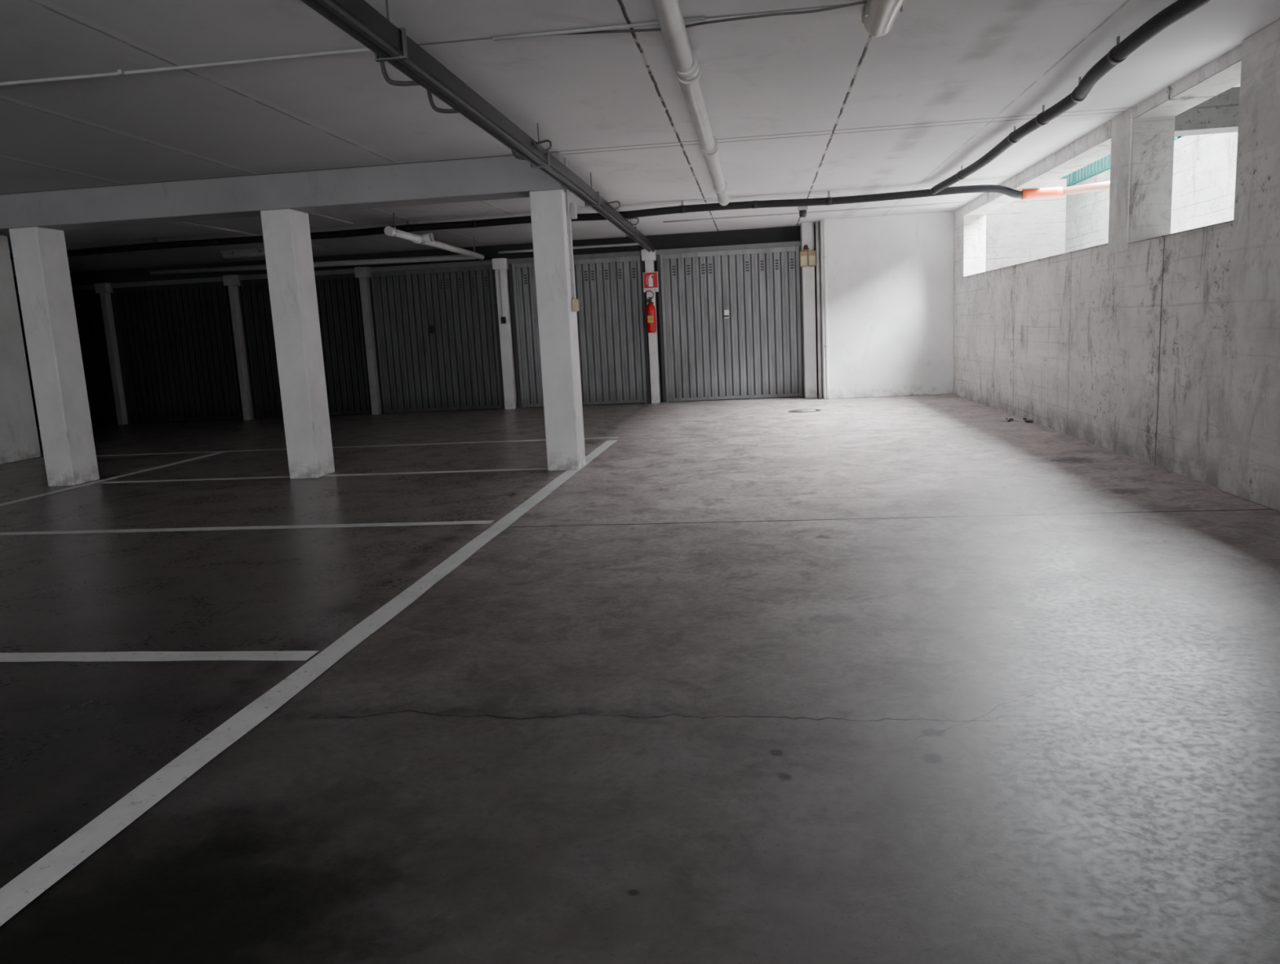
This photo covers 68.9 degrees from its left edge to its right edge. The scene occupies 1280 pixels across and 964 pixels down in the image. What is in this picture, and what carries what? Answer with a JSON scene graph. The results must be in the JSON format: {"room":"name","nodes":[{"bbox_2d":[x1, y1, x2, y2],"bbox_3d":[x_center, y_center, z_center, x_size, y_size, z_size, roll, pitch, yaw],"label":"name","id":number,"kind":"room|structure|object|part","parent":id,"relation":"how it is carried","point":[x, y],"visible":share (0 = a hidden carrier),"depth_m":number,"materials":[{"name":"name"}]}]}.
{"room":"parking garage","nodes":[
{"label":"parking garage","id":0,"kind":"room"},
{"bbox_2d":[0,235,40,464],"bbox_3d":[-8.109,-0.201,2.834,0.200,2.500,16.000,-2,9,8],"label":"wall","id":1,"kind":"structure","parent":0,"point":[19,437],"depth_m":10.46,"materials":[{"name":"white paint"}]},
{"bbox_2d":[13,224,818,404],"bbox_3d":[-4.104,-2.369,14.950,13.700,2.500,0.380,-2,9,8],"label":"wall","id":2,"kind":"structure","parent":0,"point":[791,233],"depth_m":14.30,"materials":[{"name":"white paint"}]},
{"bbox_2d":[16,288,117,426],"bbox_3d":[-9.586,-2.009,15.384,1.900,2.200,0.110,-2,9,8],"label":"door","id":3,"kind":"structure","parent":2,"relation":"in","point":[87,304],"depth_m":15.29,"materials":[{"name":"metal"}]},
{"bbox_2d":[112,281,243,424],"bbox_3d":[-7.470,-2.071,15.105,1.930,2.200,0.110,-2,9,8],"label":"door","id":4,"kind":"structure","parent":2,"relation":"in","point":[177,340],"depth_m":15.08,"materials":[{"name":"metal"}]},
{"bbox_3d":[-7.540,-2.242,15.053,0.070,0.120,0.017,-2,9,8],"label":"handle","id":5,"kind":"part","parent":4,"relation":"part of","materials":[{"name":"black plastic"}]},
{"bbox_2d":[240,273,372,418],"bbox_3d":[-5.290,-2.135,14.818,1.930,2.200,0.110,-2,9,8],"label":"door","id":6,"kind":"structure","parent":2,"relation":"in","point":[338,295],"depth_m":14.78,"materials":[{"name":"metal"}]},
{"bbox_2d":[15,240,800,293],"bbox_3d":[-4.162,-3.296,14.525,13.150,0.070,0.160,-2,9,8],"label":"trim","id":7,"kind":"structure","parent":2,"relation":"attached to","point":[797,243],"depth_m":14.26,"materials":[{"name":"grey metal"}]},
{"bbox_2d":[370,265,502,413],"bbox_3d":[-3.159,-2.197,14.537,1.930,2.200,0.110,-2,9,8],"label":"door","id":8,"kind":"structure","parent":2,"relation":"in","point":[436,328],"depth_m":14.51,"materials":[{"name":"metal"}]},
{"bbox_3d":[-3.229,-2.368,14.486,0.070,0.120,0.017,-2,9,8],"label":"handle","id":9,"kind":"part","parent":8,"relation":"part of","materials":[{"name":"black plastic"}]},
{"bbox_2d":[110,245,804,424],"bbox_3d":[-3.113,-2.208,14.586,11.150,2.200,0.140,-2,9,8],"label":"door frame","id":10,"kind":"structure","parent":2,"relation":"attached to","point":[642,263],"depth_m":14.37,"materials":[{"name":"grey metal"}]},
{"bbox_2d":[511,255,647,408],"bbox_3d":[-0.915,-2.263,14.242,1.960,2.200,0.110,-2,9,8],"label":"door","id":11,"kind":"structure","parent":2,"relation":"in","point":[608,291],"depth_m":14.20,"materials":[{"name":"metal"}]},
{"bbox_2d":[659,245,802,402],"bbox_3d":[1.365,-2.330,13.941,2.040,2.200,0.110,-2,9,8],"label":"door","id":12,"kind":"structure","parent":2,"relation":"in","point":[731,319],"depth_m":13.92,"materials":[{"name":"metal"}]},
{"bbox_3d":[1.291,-2.501,13.890,0.070,0.120,0.017,-2,9,8],"label":"handle","id":13,"kind":"part","parent":12,"relation":"part of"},
{"bbox_2d":[0,393,1279,963],"bbox_3d":[-4.284,0.625,4.992,15.770,0.200,20.900,-2,9,8],"label":"floor","id":14,"kind":"structure","parent":0,"point":[936,678],"depth_m":2.84,"materials":[{"name":"concrete"}]},
{"bbox_2d":[8,226,99,486],"bbox_3d":[-5.144,-1.083,8.222,0.260,2.220,0.330,-2,9,8],"label":"pillar","id":15,"kind":"structure","parent":14,"relation":"on","point":[40,257],"depth_m":8.12,"materials":[{"name":"paint"}]},
{"bbox_2d":[93,282,128,425],"bbox_3d":[-8.551,-2.074,15.211,0.200,2.280,0.270,-2,9,8],"label":"post","id":16,"kind":"object","parent":14,"relation":"on","point":[104,289],"visible":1,"depth_m":15.12,"materials":[{"name":"grey concrete"}]},
{"bbox_2d":[0,452,224,506],"bbox_3d":[-5.040,0.214,7.114,0.107,0.001,6.600,-2,9,8],"label":"parking line","id":17,"kind":"object","parent":14,"relation":"on","point":[210,455],"visible":1,"depth_m":8.44,"materials":[{"name":"paint"}]},
{"bbox_2d":[0,650,319,662],"bbox_3d":[-3.273,0.688,3.648,4.220,0.001,0.108,-2,9,8],"label":"parking line","id":18,"kind":"object","parent":14,"relation":"on","point":[281,655],"visible":1,"depth_m":3.45,"materials":[{"name":"paint"}]},
{"bbox_2d":[222,275,253,420],"bbox_3d":[-6.371,-2.138,14.924,0.200,2.280,0.270,-2,9,8],"label":"post","id":19,"kind":"object","parent":14,"relation":"on","point":[232,282],"visible":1,"depth_m":14.83,"materials":[{"name":"grey concrete"}]},
{"bbox_2d":[0,520,494,535],"bbox_3d":[-2.984,0.304,5.928,4.220,0.001,0.107,-2,9,8],"label":"parking line","id":20,"kind":"object","parent":14,"relation":"on","point":[391,524],"visible":1,"depth_m":5.86,"materials":[{"name":"paint"}]},
{"bbox_2d":[260,208,334,479],"bbox_3d":[-2.895,-1.149,7.925,0.260,2.220,0.330,-2,9,8],"label":"pillar","id":21,"kind":"structure","parent":14,"relation":"on","point":[286,237],"depth_m":7.81,"materials":[{"name":"paint"}]},
{"bbox_2d":[0,440,617,926],"bbox_3d":[-0.872,0.317,5.182,0.174,0.001,9.020,-2,9,8],"label":"parking line","id":22,"kind":"object","parent":14,"relation":"on","point":[15,895],"visible":0.95,"depth_m":2.65,"materials":[{"name":"paint"}]},
{"bbox_2d":[101,467,547,483],"bbox_3d":[-2.779,-0.052,8.059,4.090,0.001,0.107,-2,9,8],"label":"parking line","id":23,"kind":"object","parent":14,"relation":"on","point":[539,468],"visible":0.91,"depth_m":8.03,"materials":[{"name":"paint"}]},
{"bbox_2d":[40,436,618,458],"bbox_3d":[-3.551,-0.374,10.280,6.700,0.001,0.108,-2,9,8],"label":"parking line","id":24,"kind":"object","parent":14,"relation":"on","point":[610,437],"visible":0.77,"depth_m":10.20,"materials":[{"name":"paint"}]},
{"bbox_2d":[354,266,381,414],"bbox_3d":[-4.220,-2.201,14.641,0.200,2.280,0.270,-2,9,8],"label":"post","id":25,"kind":"object","parent":14,"relation":"on","point":[363,273],"visible":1,"depth_m":14.54,"materials":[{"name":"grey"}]},
{"bbox_2d":[492,257,518,409],"bbox_3d":[-2.060,-2.264,14.356,0.200,2.280,0.270,-2,9,8],"label":"post","id":26,"kind":"object","parent":14,"relation":"on","point":[506,337],"visible":0.96,"depth_m":14.29,"materials":[{"name":"paint"}]},
{"bbox_2d":[498,270,503,315],"bbox_3d":[-2.107,-2.860,14.134,0.022,0.690,0.022,2,11,30],"label":"conduit","id":27,"kind":"object","parent":26,"relation":"attached to","point":[499,270],"visible":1,"depth_m":14.12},
{"bbox_2d":[500,316,506,324],"bbox_3d":[-2.077,-2.461,14.195,0.070,0.100,0.040,-2,9,8],"label":"light switch","id":28,"kind":"object","parent":26,"relation":"attached to","point":[503,318],"visible":1,"depth_m":14.18,"materials":[{"name":"black plastic"}]},
{"bbox_2d":[529,189,585,471],"bbox_3d":[-0.665,-1.214,7.632,0.260,2.220,0.330,-2,9,8],"label":"pillar","id":29,"kind":"structure","parent":14,"relation":"on","point":[557,321],"depth_m":7.48,"materials":[{"name":"paint"}]},
{"bbox_2d":[564,157,579,311],"bbox_3d":[-0.553,-1.977,7.484,0.045,1.200,0.090,-2,9,8],"label":"conduit","id":30,"kind":"object","parent":29,"relation":"attached to","point":[575,302],"visible":0.84,"depth_m":7.50,"materials":[{"name":"beige plastic"}]},
{"bbox_2d":[569,202,577,219],"bbox_3d":[-0.545,-2.187,7.529,0.060,0.120,0.100,-2,9,8],"label":"junction box","id":31,"kind":"object","parent":29,"relation":"attached to","point":[573,208],"visible":0.88,"depth_m":7.48,"materials":[{"name":"grey plastic"}]},
{"bbox_2d":[641,248,661,403],"bbox_3d":[0.190,-2.330,14.060,0.200,2.280,0.270,-2,9,8],"label":"post","id":32,"kind":"object","parent":14,"relation":"on","point":[649,258],"visible":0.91,"depth_m":14.02,"materials":[{"name":"paint"}]},
{"bbox_2d":[642,290,656,333],"bbox_3d":[0.151,-2.518,13.800,0.179,0.617,0.252,3,11,34],"label":"fire extinguisher","id":33,"kind":"object","parent":32,"relation":"attached to","point":[651,318],"visible":1,"depth_m":13.75,"materials":[{"name":"red metal"}]},
{"bbox_2d":[643,271,658,292],"bbox_3d":[0.159,-2.958,13.810,0.220,0.290,0.016,-2,9,8],"label":"fire extinguisher sign","id":34,"kind":"object","parent":32,"relation":"attached to","point":[650,278],"visible":1,"depth_m":13.80,"materials":[{"name":"red plastic"}]},
{"bbox_2d":[788,408,822,412],"bbox_3d":[2.076,-0.898,11.747,0.420,0.007,0.420,-2,9,8],"label":"manhole cover","id":35,"kind":"object","parent":14,"relation":"on","point":[801,410],"visible":1,"depth_m":11.72,"materials":[{"name":"metal"}]},
{"bbox_3d":[2.076,-0.898,11.747,0.280,0.006,0.280,-2,9,8],"label":"lid","id":36,"kind":"part","parent":35,"relation":"part of","materials":[{"name":"grey metal"}]},
{"bbox_2d":[800,222,817,398],"bbox_3d":[2.468,-2.493,13.662,0.170,2.500,0.470,-2,9,8],"label":"wall pier","id":37,"kind":"object","parent":14,"relation":"on","point":[806,228],"visible":0.98,"depth_m":13.46,"materials":[{"name":"white paint"}]},
{"bbox_2d":[803,244,808,249],"bbox_3d":[2.354,-3.334,13.248,0.080,0.067,0.090,-2,9,8],"label":"lamp","id":38,"kind":"object","parent":37,"relation":"attached to","point":[806,246],"visible":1,"depth_m":13.22,"materials":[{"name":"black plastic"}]},
{"bbox_2d":[799,222,816,266],"bbox_3d":[2.378,-3.369,13.245,0.226,0.610,0.078,-2,9,8],"label":"switch box","id":39,"kind":"object","parent":37,"relation":"attached to","point":[811,261],"visible":1,"depth_m":13.24,"materials":[{"name":"plastic"}]},
{"bbox_2d":[815,221,822,398],"bbox_3d":[2.568,-2.423,13.410,0.048,2.557,0.048,-2,9,8],"label":"downpipe","id":40,"kind":"object","parent":37,"relation":"attached to","point":[817,246],"visible":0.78,"depth_m":13.38,"materials":[{"name":"white plastic"}]},
{"bbox_2d":[1005,417,1033,422],"bbox_3d":[3.834,-0.626,9.465,0.222,0.035,0.365,-2,9,8],"label":"debris","id":41,"kind":"object","parent":14,"relation":"on","point":[1011,419],"visible":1,"depth_m":9.36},
{"bbox_2d":[0,0,1279,275],"bbox_3d":[-4.420,-2.062,4.556,15.770,0.250,20.900,-2,9,8],"label":"ceiling","id":42,"kind":"structure","parent":0,"point":[808,105],"depth_m":5.60,"materials":[{"name":"paint"}]},
{"bbox_2d":[0,48,372,85],"bbox_3d":[-4.361,-1.977,4.870,6.600,0.021,0.050,-2,9,8],"label":"conduit","id":43,"kind":"object","parent":42,"relation":"attached to","point":[125,73],"visible":0.88,"depth_m":4.59,"materials":[{"name":"grey plastic"}]},
{"bbox_2d":[220,247,265,258],"bbox_3d":[-5.243,-3.202,13.002,1.200,0.120,0.160,-2,9,8],"label":"ceiling lamp","id":44,"kind":"object","parent":42,"relation":"attached to","point":[257,251],"visible":0.6,"depth_m":12.98,"materials":[{"name":"grey plastic"}]},
{"bbox_2d":[222,250,265,258],"bbox_3d":[-5.244,-3.178,13.007,1.185,0.070,0.136,-2,9,8],"label":"diffuser","id":45,"kind":"object","parent":44,"relation":"attached to","point":[225,254],"depth_m":12.98,"materials":[{"name":"grey plastic"}]},
{"bbox_2d":[180,221,328,248],"bbox_3d":[-4.725,-2.973,11.136,0.022,0.022,4.400,-2,9,8],"label":"conduit","id":46,"kind":"object","parent":42,"relation":"attached to","point":[185,222],"visible":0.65,"depth_m":10.77,"materials":[{"name":"grey plastic"}]},
{"bbox_2d":[0,151,569,235],"bbox_3d":[-3.973,-2.351,7.859,6.810,0.280,0.330,-2,9,8],"label":"ceiling beam","id":47,"kind":"structure","parent":42,"relation":"attached to","point":[501,177],"depth_m":7.58,"materials":[{"name":"paint"}]},
{"bbox_2d":[149,254,476,275],"bbox_3d":[-4.995,-3.286,14.132,5.201,0.140,0.080,-2,9,8],"label":"drain pipe","id":48,"kind":"object","parent":42,"relation":"hanging from","point":[453,257],"visible":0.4,"depth_m":14.05,"materials":[{"name":"grey plastic"}]},
{"bbox_2d":[309,212,353,223],"bbox_3d":[-3.462,-2.784,9.576,0.022,0.022,2.400,-2,9,8],"label":"conduit","id":49,"kind":"object","parent":42,"relation":"attached to","point":[313,213],"visible":0.35,"depth_m":10.18,"materials":[{"name":"grey plastic"}]},
{"bbox_2d":[384,213,484,259],"bbox_3d":[-2.451,-3.070,11.788,0.221,0.268,3.834,-2,9,5],"label":"drain pipe","id":50,"kind":"object","parent":42,"relation":"attached to","point":[428,239],"visible":1,"depth_m":10.88,"materials":[{"name":"white plastic"}]},
{"bbox_2d":[384,226,397,236],"bbox_3d":[-2.667,-2.683,9.994,0.096,0.096,0.140,-2,9,8],"label":"socket","id":51,"kind":"object","parent":50,"relation":"attached to","point":[389,231],"depth_m":9.93,"materials":[{"name":"white plastic"}]},
{"bbox_2d":[300,0,655,252],"bbox_3d":[-0.660,-2.266,6.319,0.304,0.283,14.950,-2,9,8],"label":"cable tray","id":52,"kind":"object","parent":42,"relation":"hanging from","point":[358,19],"visible":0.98,"depth_m":4.33,"materials":[{"name":"black paint"}]},
{"bbox_2d":[378,56,420,86],"bbox_3d":[-1.095,-1.947,4.328,0.238,0.216,0.022,-2,9,8],"label":"conduit spur","id":53,"kind":"object","parent":52,"relation":"attached to","point":[403,83],"visible":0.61,"depth_m":4.34,"materials":[{"name":"grey plastic"}]},
{"bbox_2d":[426,89,458,113],"bbox_3d":[-1.013,-2.043,4.894,0.218,0.216,0.022,-2,9,8],"label":"conduit spur","id":54,"kind":"object","parent":52,"relation":"attached to","point":[434,108],"visible":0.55,"depth_m":4.90,"materials":[{"name":"grey plastic"}]},
{"bbox_2d":[511,149,525,159],"bbox_3d":[-0.803,-2.283,6.309,0.158,0.216,0.022,-2,9,8],"label":"conduit spur","id":55,"kind":"object","parent":52,"relation":"attached to","point":[514,154],"visible":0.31,"depth_m":6.32,"materials":[{"name":"grey plastic"}]},
{"bbox_2d":[9,181,1110,259],"bbox_3d":[-2.944,-2.915,10.876,16.514,0.232,0.212,-2,9,8],"label":"insulated pipe","id":56,"kind":"object","parent":42,"relation":"hanging from","point":[1056,191],"visible":0.7,"depth_m":10.38,"materials":[{"name":"black plastic"}]},
{"bbox_2d":[498,242,639,253],"bbox_3d":[-1.043,-3.446,13.757,2.141,0.036,0.046,-2,9,8],"label":"conduit","id":57,"kind":"object","parent":42,"relation":"attached to","point":[635,243],"visible":0.63,"depth_m":13.70,"materials":[{"name":"grey plastic"}]},
{"bbox_2d":[492,16,705,40],"bbox_3d":[-0.197,-2.102,4.331,1.000,0.018,0.022,-2,9,8],"label":"conduit","id":58,"kind":"object","parent":42,"relation":"attached to","point":[702,18],"visible":1,"depth_m":4.33,"materials":[{"name":"grey plastic"}]},
{"bbox_2d":[651,0,729,205],"bbox_3d":[0.127,-1.989,3.920,0.149,0.168,12.358,-2,9,8],"label":"drain pipe","id":59,"kind":"object","parent":42,"relation":"hanging from","point":[685,61],"visible":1,"depth_m":4.81,"materials":[{"name":"white plastic"}]},
{"bbox_2d":[677,49,699,79],"bbox_3d":[0.235,-2.103,4.700,0.124,0.124,0.110,-2,9,8],"label":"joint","id":60,"kind":"object","parent":59,"relation":"attached to","point":[691,73],"depth_m":4.66,"materials":[{"name":"white plastic"}]},
{"bbox_2d":[702,146,718,158],"bbox_3d":[0.518,-2.479,6.931,0.124,0.124,0.110,-2,9,8],"label":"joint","id":61,"kind":"object","parent":59,"relation":"attached to","point":[714,153],"depth_m":6.91,"materials":[{"name":"white plastic"}]},
{"bbox_2d":[560,0,866,35],"bbox_3d":[0.332,-2.114,4.278,1.464,0.029,0.083,-1,9,11],"label":"cable","id":62,"kind":"object","parent":42,"relation":"attached to","point":[865,1],"visible":0.88,"depth_m":4.25,"materials":[{"name":"plastic"}]},
{"bbox_2d":[797,206,808,217],"bbox_3d":[1.993,-3.308,11.423,0.120,0.130,0.100,-2,9,8],"label":"ceiling detector","id":63,"kind":"object","parent":42,"relation":"attached to","point":[802,210],"visible":0.85,"depth_m":11.38,"materials":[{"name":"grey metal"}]},
{"bbox_2d":[662,201,963,222],"bbox_3d":[2.188,-3.468,12.015,3.800,0.021,0.050,-2,9,8],"label":"conduit","id":64,"kind":"object","parent":42,"relation":"attached to","point":[873,208],"visible":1,"depth_m":11.99,"materials":[{"name":"grey plastic"}]},
{"bbox_2d":[861,0,904,36],"bbox_3d":[1.025,-2.013,3.711,0.160,0.120,1.270,-2,9,8],"label":"ceiling lamp","id":65,"kind":"object","parent":42,"relation":"attached to","point":[878,17],"visible":1,"depth_m":4.08,"materials":[{"name":"beige plastic"}]},
{"bbox_2d":[930,0,1211,194],"bbox_3d":[2.484,-2.158,4.231,0.183,0.141,11.608,-2,9,7],"label":"insulated pipe","id":66,"kind":"object","parent":42,"relation":"attached to","point":[1180,9],"visible":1,"depth_m":5.27,"materials":[{"name":"black plastic"}]},
{"bbox_2d":[818,210,954,399],"bbox_3d":[3.533,-2.536,13.596,1.800,2.500,1.080,-2,9,8],"label":"wall","id":67,"kind":"structure","parent":0,"point":[891,277],"depth_m":13.06,"materials":[{"name":"white paint"}]},
{"bbox_2d":[822,218,829,399],"bbox_3d":[2.614,-2.451,13.114,0.066,2.597,0.066,-2,9,8],"label":"downpipe","id":68,"kind":"object","parent":67,"relation":"attached to","point":[824,227],"visible":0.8,"depth_m":13.10,"materials":[{"name":"white plastic"}]},
{"bbox_2d":[953,18,1279,511],"bbox_3d":[3.312,-0.931,3.767,0.305,2.500,20.900,-2,9,8],"label":"wall","id":69,"kind":"structure","parent":0,"point":[1125,353],"depth_m":6.36,"materials":[{"name":"concrete"}]},
{"bbox_2d":[962,137,1111,277],"bbox_3d":[4.057,-2.666,9.680,0.292,0.795,5.230,-2,9,8],"label":"window","id":70,"kind":"structure","parent":69,"relation":"in","point":[975,221],"depth_m":11.12,"materials":[{"name":"paint"}]},
{"bbox_2d":[1127,59,1241,244],"bbox_3d":[3.585,-2.043,5.957,0.292,0.875,1.580,-2,9,8],"label":"window","id":71,"kind":"structure","parent":69,"relation":"in","point":[1153,130],"depth_m":6.69,"materials":[{"name":"concrete"}]},
{"label":"outside","id":72,"kind":"structure","parent":0,"visible":0},
{"bbox_3d":[7.058,-1.461,8.057,6.030,0.200,34.000,-2,9,8],"label":"ground","id":73,"kind":"structure","parent":72,"visible":0},
{"bbox_2d":[985,178,1066,271],"bbox_3d":[5.144,-3.127,12.669,1.130,1.800,0.200,-2,9,8],"label":"wall","id":74,"kind":"structure","parent":73,"relation":"on","point":[1020,231],"depth_m":12.52,"materials":[{"name":"paint"}]},
{"bbox_2d":[1065,132,1237,253],"bbox_3d":[6.322,-2.575,7.962,0.200,2.100,34.000,-2,9,8],"label":"wall","id":75,"kind":"structure","parent":73,"relation":"on","point":[1204,166],"depth_m":11.26,"materials":[{"name":"concrete"}]},
{"bbox_2d":[1058,136,1181,186],"bbox_3d":[7.124,-5.036,14.600,0.050,0.550,6.000,-2,9,8],"label":"fence panel","id":76,"kind":"object","parent":75,"relation":"on","point":[1073,180],"visible":0.12,"depth_m":14.88,"materials":[{"name":"teal metal"}]},
{"bbox_3d":[7.251,-5.205,15.603,0.050,0.550,0.050,-2,9,8],"label":"fence post","id":77,"kind":"part","parent":76,"relation":"part of","materials":[{"name":"teal metal"}]},
{"bbox_2d":[1174,86,1239,136],"bbox_3d":[5.148,-3.380,8.538,2.230,0.340,0.300,-2,9,8],"label":"beam","id":78,"kind":"structure","parent":75,"relation":"attached to","point":[1220,113],"depth_m":8.40,"materials":[{"name":"concrete"}]}
]}

